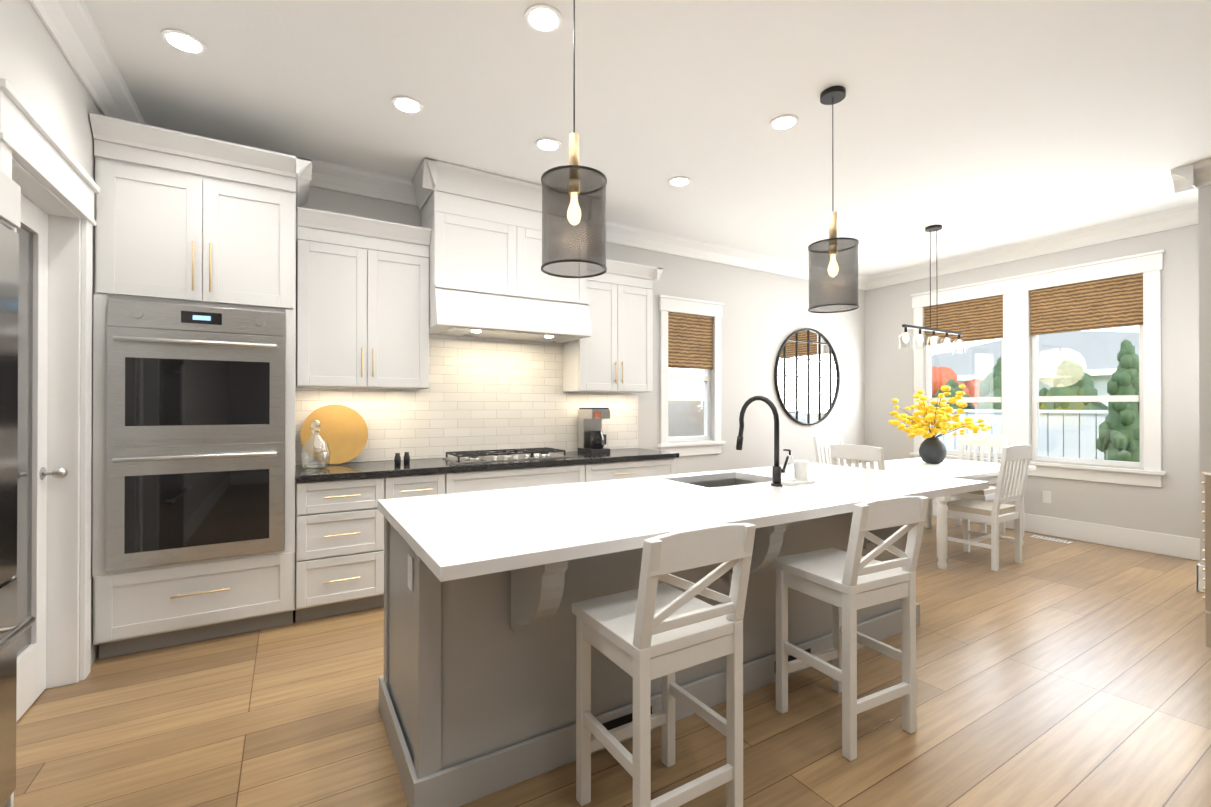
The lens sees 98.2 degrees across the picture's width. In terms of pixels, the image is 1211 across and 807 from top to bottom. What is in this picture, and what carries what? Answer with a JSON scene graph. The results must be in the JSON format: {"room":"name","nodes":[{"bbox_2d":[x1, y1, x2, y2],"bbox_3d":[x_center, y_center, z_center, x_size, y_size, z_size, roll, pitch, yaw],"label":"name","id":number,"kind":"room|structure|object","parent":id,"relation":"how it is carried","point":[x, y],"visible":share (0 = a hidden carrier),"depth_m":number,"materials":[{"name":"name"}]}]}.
{"room":"dining room and kitchen","nodes":[
{"label":"dining room and kitchen","id":0,"kind":"room"},
{"bbox_2d":[0,0,1210,664],"bbox_3d":[1.939,-0.186,1.563,8.770,3.050,8.200,0,0,-31],"label":"wall","id":1,"kind":"structure","parent":0,"point":[766,314],"depth_m":5.31,"materials":[{"name":"grey paint"}]},
{"bbox_2d":[15,194,67,721],"bbox_3d":[-2.408,0.222,2.152,0.125,2.222,0.760,0,0,-31],"label":"pantry door","id":2,"kind":"structure","parent":1,"relation":"in","point":[33,472],"depth_m":2.36,"materials":[{"name":"white wood"}]},
{"bbox_2d":[0,78,99,688],"bbox_3d":[-2.382,0.121,2.168,0.194,2.439,1.040,0,0,-31],"label":"door frame","id":3,"kind":"structure","parent":1,"relation":"attached to","point":[44,170],"depth_m":2.49,"materials":[{"name":"white wood"}]},
{"bbox_2d":[29,0,148,149],"bbox_3d":[-0.867,-1.643,-0.122,0.117,0.150,7.900,0,0,-31],"label":"crown molding","id":4,"kind":"structure","parent":1,"relation":"attached to","point":[75,32],"depth_m":2.45,"materials":[{"name":"white wood"}]},
{"bbox_2d":[296,222,429,388],"bbox_3d":[-1.729,-0.634,3.764,0.838,1.045,0.314,0,0,-31],"label":"upper cabinet","id":5,"kind":"object","parent":1,"relation":"attached to","point":[362,311],"depth_m":3.61,"materials":[{"name":"white paint"}]},
{"bbox_2d":[295,334,637,464],"bbox_3d":[-0.929,-0.097,4.436,2.916,1.064,0.010,0,0,-31],"label":"backsplash","id":6,"kind":"structure","parent":1,"relation":"attached to","point":[479,393],"depth_m":4.36,"materials":[{"name":"tile"}]},
{"bbox_2d":[412,158,598,342],"bbox_3d":[-0.780,-1.116,4.210,1.410,1.160,0.534,0,0,-31],"label":"range hood","id":7,"kind":"object","parent":1,"relation":"attached to","point":[488,278],"visible":0.77,"depth_m":3.95,"materials":[{"name":"white paint"}]},
{"bbox_2d":[149,124,872,290],"bbox_3d":[0.367,-1.620,5.165,7.450,0.150,0.117,0,0,-31],"label":"crown molding","id":8,"kind":"structure","parent":1,"relation":"attached to","point":[326,175],"depth_m":5.08,"materials":[{"name":"white wood"}]},
{"bbox_2d":[563,267,655,392],"bbox_3d":[0.029,-0.630,4.824,0.778,1.045,0.314,0,0,-31],"label":"upper cabinet","id":9,"kind":"object","parent":1,"relation":"attached to","point":[617,356],"depth_m":4.68,"materials":[{"name":"white paint"}]},
{"bbox_2d":[668,369,710,441],"bbox_3d":[0.867,-0.274,5.617,0.640,1.340,0.070,0,0,-31],"label":"window","id":10,"kind":"structure","parent":1,"relation":"in","point":[707,379],"depth_m":5.74,"materials":[{"name":"white"}]},
{"bbox_2d":[668,325,1139,459],"bbox_3d":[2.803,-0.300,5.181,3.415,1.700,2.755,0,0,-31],"label":"window pane","id":11,"kind":"object","parent":10,"relation":"attached to","point":[1001,393],"visible":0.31,"depth_m":5.40,"materials":[{"name":"clear glass"}]},
{"bbox_2d":[668,312,712,369],"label":"shades","id":12,"kind":"object","parent":1,"relation":"attached to","point":[690,337],"depth_m":5.56,"materials":[{"name":"brown wicker"}]},
{"bbox_2d":[658,295,725,455],"bbox_3d":[0.915,-0.276,5.538,0.880,1.645,0.077,0,0,-31],"label":"window frame","id":13,"kind":"structure","parent":1,"relation":"attached to","point":[667,304],"depth_m":5.50,"materials":[{"name":"white wood"}]},
{"bbox_2d":[774,328,839,424],"bbox_3d":[2.517,-0.330,6.503,1.200,1.200,0.030,0,0,-31],"label":"round mirror","id":14,"kind":"object","parent":1,"relation":"attached to","point":[807,376],"visible":1,"depth_m":6.49,"materials":[{"name":"silver metal"}]},
{"bbox_2d":[924,295,1002,344],"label":"shades","id":15,"kind":"object","parent":1,"relation":"attached to","point":[982,318],"depth_m":6.06,"materials":[{"name":"brown wicker"}]},
{"bbox_2d":[926,338,1002,456],"bbox_3d":[4.208,-0.296,6.148,0.070,1.790,0.850,0,0,-31],"label":"window","id":16,"kind":"structure","parent":1,"relation":"in","point":[928,351],"depth_m":6.16,"materials":[{"name":"white"}]},
{"bbox_2d":[869,206,1197,288],"bbox_3d":[4.351,-1.617,5.657,0.117,0.150,3.130,0,0,-31],"label":"crown molding","id":17,"kind":"structure","parent":1,"relation":"attached to","point":[1178,217],"depth_m":5.35,"materials":[{"name":"white wood"}]},
{"bbox_2d":[910,249,1166,487],"bbox_3d":[4.410,-0.307,5.628,0.082,2.125,2.230,0,0,-31],"label":"window frame","id":18,"kind":"structure","parent":1,"relation":"attached to","point":[1015,290],"depth_m":5.37,"materials":[{"name":"white wood"}]},
{"bbox_2d":[1042,491,1050,502],"bbox_3d":[4.553,0.966,5.416,0.006,0.120,0.070,0,0,-31],"label":"electrical outlet","id":19,"kind":"object","parent":1,"relation":"attached to","point":[1046,496],"visible":1,"depth_m":5.41,"materials":[{"name":"white plastic"}]},
{"bbox_2d":[933,500,1199,560],"bbox_3d":[4.372,1.261,5.709,0.016,0.189,3.220,0,0,-31],"label":"baseboard","id":20,"kind":"structure","parent":1,"relation":"attached to","point":[1164,544],"depth_m":4.97,"materials":[{"name":"white wood"}]},
{"bbox_2d":[1030,273,1142,334],"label":"shades","id":21,"kind":"object","parent":1,"relation":"attached to","point":[1107,303],"depth_m":5.15,"materials":[{"name":"brown wicker"}]},
{"bbox_2d":[1031,325,1143,467],"bbox_3d":[4.771,-0.300,5.215,0.070,1.790,0.870,0,0,-31],"label":"window","id":22,"kind":"structure","parent":1,"relation":"in","point":[1036,398],"depth_m":5.23,"materials":[{"name":"white"}]},
{"bbox_2d":[1170,159,1210,193],"bbox_3d":[5.354,-1.634,1.863,0.115,0.150,4.637,0,0,-31],"label":"crown molding","id":23,"kind":"structure","parent":1,"relation":"attached to","point":[1197,175],"depth_m":3.75,"materials":[{"name":"white wood"}]},
{"bbox_2d":[1185,192,1197,215],"bbox_3d":[4.657,-1.624,4.082,0.960,0.150,0.115,0,0,-31],"label":"crown molding","id":24,"kind":"structure","parent":1,"relation":"attached to","point":[1193,207],"depth_m":4.48,"materials":[{"name":"white wood"}]},
{"bbox_2d":[1196,563,1204,592],"bbox_3d":[5.447,1.244,1.795,0.016,0.189,4.626,0,0,-31],"label":"baseboard","id":25,"kind":"structure","parent":1,"relation":"attached to","point":[1200,574],"depth_m":3.75,"materials":[{"name":"white wood"}]},
{"bbox_2d":[13,516,1210,806],"bbox_3d":[1.939,1.389,1.556,8.770,0.100,8.200,0,0,-31],"label":"floor","id":26,"kind":"structure","parent":0,"point":[1061,674],"depth_m":2.23,"materials":[{"name":"brown wood"}]},
{"bbox_2d":[0,170,35,806],"bbox_3d":[-2.086,0.303,1.108,1.027,2.065,0.972,0,0,-31],"label":"refrigerator","id":27,"kind":"object","parent":26,"relation":"on","point":[11,630],"visible":1,"depth_m":1.68,"materials":[{"name":"silver metal"}]},
{"bbox_2d":[89,113,311,658],"bbox_3d":[-2.347,-0.055,3.168,0.974,2.799,0.718,0,0,-31],"label":"tall cabinet","id":28,"kind":"object","parent":26,"relation":"on","point":[194,375],"visible":1,"depth_m":2.88,"materials":[{"name":"white paint"}]},
{"bbox_2d":[295,476,386,621],"bbox_3d":[-1.806,0.911,3.543,0.496,0.872,0.627,0,0,-31],"label":"base cabinet","id":29,"kind":"object","parent":26,"relation":"on","point":[339,546],"depth_m":3.28,"materials":[{"name":"white paint"}]},
{"bbox_2d":[387,473,446,498],"bbox_3d":[-1.427,0.912,3.772,0.390,0.872,0.627,0,0,-31],"label":"base cabinet","id":30,"kind":"object","parent":26,"relation":"on","point":[403,486],"depth_m":3.51,"materials":[{"name":"white paint"}]},
{"bbox_2d":[447,463,594,493],"bbox_3d":[-0.763,0.914,4.172,1.160,0.872,0.627,0,0,-31],"label":"base cabinet","id":31,"kind":"object","parent":26,"relation":"on","point":[482,480],"depth_m":3.88,"materials":[{"name":"white paint"}]},
{"bbox_2d":[295,448,678,481],"bbox_3d":[-0.760,0.456,4.158,2.921,0.040,0.632,0,0,-31],"label":"countertop","id":32,"kind":"structure","parent":31,"relation":"on","point":[355,470],"depth_m":3.73,"materials":[{"name":"stone"}]},
{"bbox_2d":[301,420,330,468],"bbox_3d":[-1.928,0.270,3.492,0.176,0.324,0.172,0,0,-31],"label":"decanter","id":33,"kind":"object","parent":32,"relation":"on","point":[313,452],"visible":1,"depth_m":3.49,"materials":[{"name":"clear glass"}]},
{"bbox_2d":[300,405,367,463],"bbox_3d":[-1.931,0.220,3.749,0.430,0.424,0.107,0,0,-31],"label":"round board","id":34,"kind":"object","parent":32,"relation":"on","point":[343,433],"visible":0.77,"depth_m":3.75,"materials":[{"name":"wood"}]},
{"bbox_2d":[394,453,400,465],"bbox_3d":[-1.458,0.390,3.681,0.044,0.085,0.042,0,0,-31],"label":"shaker","id":35,"kind":"object","parent":32,"relation":"on","point":[397,459],"depth_m":3.67,"materials":[{"name":"grey"}]},
{"bbox_2d":[403,452,409,463],"bbox_3d":[-1.424,0.391,3.760,0.044,0.085,0.042,0,0,-31],"label":"shaker","id":36,"kind":"object","parent":32,"relation":"on","point":[406,457],"depth_m":3.75,"materials":[{"name":"grey ceramic"}]},
{"bbox_2d":[443,447,571,463],"bbox_3d":[-0.782,0.409,4.205,0.920,0.052,0.440,0,0,-31],"label":"cooktop","id":37,"kind":"object","parent":32,"relation":"in","point":[477,456],"visible":1,"depth_m":4.13,"materials":[{"name":"silver metal"}]},
{"bbox_2d":[578,408,609,453],"bbox_3d":[-0.104,0.237,4.719,0.190,0.400,0.262,0,0,-31],"label":"coffee maker","id":38,"kind":"object","parent":32,"relation":"on","point":[591,438],"visible":1,"depth_m":4.67,"materials":[{"name":"grey metal"}]},
{"bbox_2d":[595,458,674,480],"bbox_3d":[0.070,0.916,4.674,0.915,0.872,0.627,0,0,-31],"label":"base cabinet","id":39,"kind":"object","parent":26,"relation":"on","point":[666,466],"depth_m":4.42,"materials":[{"name":"white paint"}]},
{"bbox_2d":[572,523,755,806],"bbox_3d":[0.174,0.851,1.707,0.400,0.974,0.464,0,0,-31],"label":"stool","id":40,"kind":"object","parent":26,"relation":"on","point":[647,632],"visible":1,"depth_m":1.60,"materials":[{"name":"paint"}]},
{"bbox_2d":[379,475,972,806],"bbox_3d":[0.521,0.906,2.641,2.941,0.872,1.040,0,0,-31],"label":"kitchen island","id":41,"kind":"object","parent":26,"relation":"on","point":[484,591],"depth_m":1.92,"materials":[{"name":"grey paint"}]},
{"bbox_2d":[378,463,988,582],"bbox_3d":[0.550,0.450,2.612,2.965,0.040,1.136,0,0,-31],"label":"island countertop","id":42,"kind":"structure","parent":41,"relation":"on","point":[466,535],"depth_m":2.11,"materials":[{"name":"white stone"}]},
{"bbox_2d":[736,396,788,485],"bbox_3d":[0.850,0.193,2.865,0.112,0.472,0.318,0,0,-31],"label":"faucet","id":43,"kind":"object","parent":42,"relation":"on","point":[777,470],"visible":1,"depth_m":2.75,"materials":[{"name":"black metal"}]},
{"bbox_2d":[781,449,815,484],"bbox_3d":[1.030,0.338,2.846,0.200,0.182,0.110,0,0,-31],"label":"soap dispenser","id":44,"kind":"object","parent":42,"relation":"on","point":[800,468],"visible":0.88,"depth_m":2.84,"materials":[{"name":"white ceramic"}]},
{"bbox_2d":[813,435,845,464],"bbox_3d":[2.560,0.850,5.536,0.460,1.011,0.513,0,0,-31],"label":"dining chair","id":45,"kind":"object","parent":26,"relation":"on","point":[822,441],"visible":0.25,"depth_m":5.68,"materials":[{"name":"paint"}]},
{"bbox_2d":[770,496,928,760],"bbox_3d":[1.013,0.853,2.212,0.400,0.974,0.464,0,0,-27],"label":"stool","id":46,"kind":"object","parent":26,"relation":"on","point":[849,583],"visible":0.98,"depth_m":2.10,"materials":[{"name":"paint"}]},
{"bbox_2d":[830,444,884,469],"bbox_3d":[2.255,0.845,4.423,0.513,1.011,0.460,0,0,-31],"label":"dining chair","id":47,"kind":"object","parent":26,"relation":"on","point":[863,453],"visible":0.23,"depth_m":4.28,"materials":[{"name":"paint"}]},
{"bbox_2d":[844,457,1035,569],"bbox_3d":[3.136,0.973,5.006,1.600,0.759,1.030,0,0,-31],"label":"dining table","id":48,"kind":"object","parent":26,"relation":"on","point":[973,470],"visible":0.29,"depth_m":4.68,"materials":[{"name":"paint"}]},
{"bbox_2d":[889,384,995,463],"bbox_3d":[3.261,0.205,5.176,0.736,0.777,0.936,0,0,-31],"label":"vase","id":49,"kind":"object","parent":48,"relation":"on","point":[932,449],"visible":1,"depth_m":5.12,"materials":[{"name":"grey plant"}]},
{"bbox_2d":[937,435,1007,536],"bbox_3d":[3.897,0.850,5.576,0.513,1.011,0.460,0,0,-31],"label":"dining chair","id":50,"kind":"object","parent":26,"relation":"on","point":[982,441],"visible":0.31,"depth_m":5.62,"materials":[{"name":"paint"}]},
{"bbox_2d":[946,444,1031,571],"bbox_3d":[3.240,0.845,4.484,0.460,1.011,0.513,0,0,-31],"label":"dining chair","id":51,"kind":"object","parent":26,"relation":"on","point":[995,512],"visible":0.88,"depth_m":4.35,"materials":[{"name":"paint"}]},
{"bbox_2d":[1030,535,1071,543],"bbox_3d":[4.441,1.352,5.231,0.110,0.004,0.310,0,0,-31],"label":"floor vent","id":52,"kind":"object","parent":26,"relation":"in","point":[1051,539],"visible":1,"depth_m":5.21,"materials":[{"name":"white metal"}]},
{"bbox_2d":[1202,472,1210,647],"bbox_3d":[2.763,0.791,2.047,0.652,1.099,0.574,0,0,-41],"label":"chair","id":53,"kind":"object","parent":26,"relation":"on","point":[1206,483],"visible":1,"depth_m":2.11,"materials":[{"name":"brown wood"}]},
{"bbox_2d":[83,0,1210,276],"bbox_3d":[1.939,-1.761,1.570,8.770,0.100,8.200,0,0,-31],"label":"ceiling","id":54,"kind":"structure","parent":0,"point":[971,126],"depth_m":2.95,"materials":[{"name":"white paint"}]},
{"bbox_2d":[161,28,206,54],"bbox_3d":[-1.986,-1.701,2.473,0.169,0.010,0.169,0,0,35],"label":"recessed light","id":55,"kind":"object","parent":54,"relation":"in","point":[180,40],"depth_m":2.46,"materials":[{"name":"white"}]},
{"bbox_2d":[391,96,422,113],"bbox_3d":[-1.129,-1.699,2.990,0.169,0.010,0.169,0,0,-40],"label":"recessed light","id":56,"kind":"object","parent":54,"relation":"in","point":[406,104],"depth_m":2.98,"materials":[{"name":"white"}]},
{"bbox_2d":[524,4,562,33],"bbox_3d":[-0.274,-1.702,2.326,0.169,0.010,0.169,0,0,35],"label":"recessed light","id":57,"kind":"object","parent":54,"relation":"in","point":[543,18],"depth_m":2.31,"materials":[{"name":"white"}]},
{"bbox_2d":[535,138,560,150],"bbox_3d":[-0.376,-1.697,3.444,0.169,0.010,0.169,0,0,35],"label":"recessed light","id":58,"kind":"object","parent":54,"relation":"in","point":[545,144],"depth_m":3.43,"materials":[{"name":"white plastic"}]},
{"bbox_2d":[541,0,606,277],"bbox_3d":[-0.122,-1.114,2.053,0.258,1.188,0.258,0,0,-31],"label":"pendant light","id":59,"kind":"object","parent":54,"relation":"hanging from","point":[574,183],"visible":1,"depth_m":2.00,"materials":[{"name":"black metal"}]},
{"bbox_2d":[668,176,690,186],"bbox_3d":[0.566,-1.695,4.012,0.169,0.010,0.169,0,0,35],"label":"recessed light","id":60,"kind":"object","parent":54,"relation":"in","point":[679,181],"depth_m":3.99,"materials":[{"name":"white"}]},
{"bbox_2d":[769,114,798,130],"bbox_3d":[1.081,-1.698,3.178,0.169,0.010,0.169,0,0,-37],"label":"recessed light","id":61,"kind":"object","parent":54,"relation":"in","point":[783,122],"depth_m":3.16,"materials":[{"name":"white plastic"}]},
{"bbox_2d":[808,86,858,312],"bbox_3d":[1.248,-1.111,2.879,0.258,1.188,0.258,0,0,-31],"label":"pendant light","id":62,"kind":"object","parent":54,"relation":"hanging from","point":[832,95],"visible":1,"depth_m":2.85,"materials":[{"name":"black metal"}]},
{"bbox_2d":[899,225,965,353],"bbox_3d":[3.154,-1.101,5.043,1.076,1.189,0.140,0,0,-31],"label":"linear chandelier","id":63,"kind":"object","parent":54,"relation":"hanging from","point":[919,339],"visible":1,"depth_m":5.01,"materials":[{"name":"black metal"}]},
{"label":"outside","id":64,"kind":"structure","parent":0,"visible":0},
{"bbox_3d":[5.423,1.773,14.922,65.000,0.050,60.000,0,0,-31],"label":"ground","id":65,"kind":"structure","parent":64,"visible":0},
{"bbox_2d":[668,400,703,436],"bbox_3d":[-2.083,0.822,9.024,14.050,1.800,0.040,0,0,-31],"label":"fence","id":66,"kind":"object","parent":65,"relation":"on","point":[677,412],"depth_m":11.30,"materials":[{"name":"white"}]},
{"bbox_2d":[932,366,981,407],"bbox_3d":[8.454,0.379,13.502,2.020,2.724,2.303,0,0,-31],"label":"tree","id":67,"kind":"object","parent":65,"relation":"on","point":[943,371],"depth_m":12.84,"materials":[{"name":"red plant"}]},
{"bbox_2d":[932,409,1108,459],"bbox_3d":[7.269,0.875,7.515,0.130,1.680,11.520,0,0,-31],"label":"vinyl fence","id":68,"kind":"object","parent":65,"relation":"on","point":[1074,442],"depth_m":8.07,"materials":[{"name":"white plastic"}]},
{"bbox_2d":[932,331,1138,405],"bbox_3d":[5.036,-1.333,13.593,35.550,6.150,23.100,0,0,-31],"label":"sky","id":69,"kind":"structure","parent":65,"relation":"on","point":[1073,348],"depth_m":16.13,"materials":[{"name":"white"}]},
{"bbox_2d":[932,339,1139,461],"bbox_3d":[7.544,0.467,7.989,2.672,2.770,6.348,0,0,-31],"label":"trees","id":70,"kind":"object","parent":65,"relation":"on","point":[1109,417],"depth_m":7.08,"materials":[{"name":"green plant"}]}
]}

